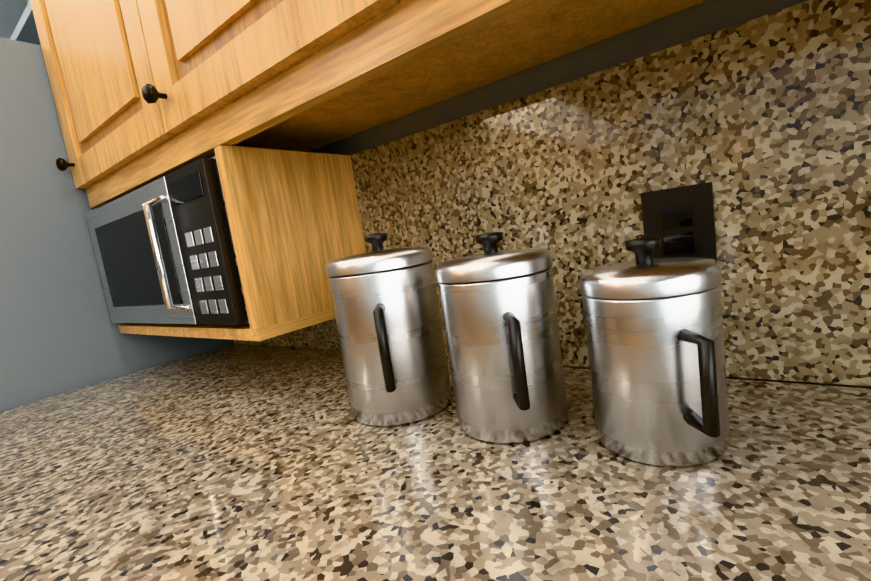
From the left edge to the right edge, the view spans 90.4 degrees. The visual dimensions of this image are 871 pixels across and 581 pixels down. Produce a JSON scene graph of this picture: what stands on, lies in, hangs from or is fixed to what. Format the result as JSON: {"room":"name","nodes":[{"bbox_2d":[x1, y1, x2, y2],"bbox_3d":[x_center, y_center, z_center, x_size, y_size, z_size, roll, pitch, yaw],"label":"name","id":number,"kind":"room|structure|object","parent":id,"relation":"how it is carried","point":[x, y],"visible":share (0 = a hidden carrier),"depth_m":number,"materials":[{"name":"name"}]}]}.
{"room":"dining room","nodes":[
{"label":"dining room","id":0,"kind":"room"},
{"bbox_2d":[0,0,26,38],"bbox_3d":[-1.906,-0.022,1.796,0.120,2.450,0.760,-3,9,37],"label":"wall","id":1,"kind":"structure","parent":0,"point":[11,12],"depth_m":1.86,"materials":[{"name":"grey paint"}]},
{"bbox_2d":[26,0,870,388],"bbox_3d":[-0.506,-0.160,1.273,2.990,2.450,0.120,-3,9,37],"label":"wall","id":2,"kind":"structure","parent":0,"point":[692,22],"depth_m":0.62,"materials":[{"name":"grey paint"}]},
{"bbox_2d":[10,0,40,44],"bbox_3d":[-1.319,-0.790,1.497,1.226,0.025,0.246,-3,9,37],"label":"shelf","id":3,"kind":"object","parent":2,"relation":"attached to","point":[25,30],"depth_m":1.28,"materials":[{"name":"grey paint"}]},
{"bbox_2d":[30,0,317,195],"bbox_3d":[-0.642,-0.802,0.942,0.514,1.062,0.318,-3,9,37],"label":"upper cabinet","id":4,"kind":"object","parent":2,"relation":"attached to","point":[88,55],"depth_m":0.85,"materials":[{"name":"brown wood"}]},
{"bbox_2d":[86,155,248,324],"bbox_3d":[-0.515,-0.083,0.975,0.610,0.285,0.316,-3,9,37],"label":"countertop microwave","id":5,"kind":"object","parent":4,"relation":"in","point":[164,249],"visible":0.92,"depth_m":0.79,"materials":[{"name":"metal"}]},
{"bbox_2d":[122,0,506,155],"bbox_3d":[-0.233,-0.822,0.630,0.515,1.062,0.318,-3,9,37],"label":"upper cabinet","id":6,"kind":"object","parent":2,"relation":"attached to","point":[260,99],"depth_m":0.62,"materials":[{"name":"brown wood"}]},
{"bbox_2d":[366,0,707,75],"bbox_3d":[0.177,-0.842,0.318,0.515,1.062,0.318,-3,9,37],"label":"upper cabinet","id":7,"kind":"object","parent":2,"relation":"attached to","point":[508,37],"depth_m":0.51,"materials":[{"name":"brown wood"}]},
{"bbox_2d":[230,0,870,386],"bbox_3d":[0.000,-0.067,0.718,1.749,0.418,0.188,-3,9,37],"label":"backsplash","id":8,"kind":"structure","parent":2,"relation":"attached to","point":[740,154],"depth_m":0.54,"materials":[{"name":"beige stone"}]},
{"bbox_3d":[-1.226,1.386,-0.062,8.800,0.050,7.200,-3,9,37],"label":"floor","id":9,"kind":"structure","parent":0,"visible":0},
{"bbox_2d":[0,37,234,411],"bbox_3d":[-1.232,0.307,1.305,0.930,1.732,0.850,-3,9,37],"label":"wall","id":10,"kind":"structure","parent":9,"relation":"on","point":[60,333],"depth_m":1.00,"materials":[{"name":"grey paint"}]},
{"bbox_3d":[-0.100,0.660,0.622,1.618,0.884,0.719,-3,9,37],"label":"wall","id":11,"kind":"structure","parent":9,"relation":"on","visible":0},
{"bbox_2d":[0,344,870,580],"bbox_3d":[-0.121,0.206,0.529,1.743,0.034,0.669,-3,9,37],"label":"countertop","id":12,"kind":"structure","parent":11,"relation":"on","point":[234,462],"depth_m":0.41,"materials":[{"name":"stone"}]},
{"bbox_2d":[325,233,451,426],"bbox_3d":[-0.068,0.044,0.604,0.147,0.248,0.157,-3,9,37],"label":"steel canister","id":13,"kind":"object","parent":12,"relation":"on","point":[388,321],"visible":1,"depth_m":0.55,"materials":[{"name":"silver metal"}]},
{"bbox_2d":[435,232,567,443],"bbox_3d":[0.074,0.045,0.510,0.135,0.228,0.146,-3,9,37],"label":"steel canister","id":14,"kind":"object","parent":12,"relation":"on","point":[499,312],"visible":1,"depth_m":0.46,"materials":[{"name":"silver metal"}]},
{"bbox_2d":[579,237,729,467],"bbox_3d":[0.209,0.050,0.421,0.122,0.203,0.135,-3,9,37],"label":"steel canister","id":15,"kind":"object","parent":12,"relation":"on","point":[655,340],"visible":1,"depth_m":0.38,"materials":[{"name":"silver metal"}]}
]}

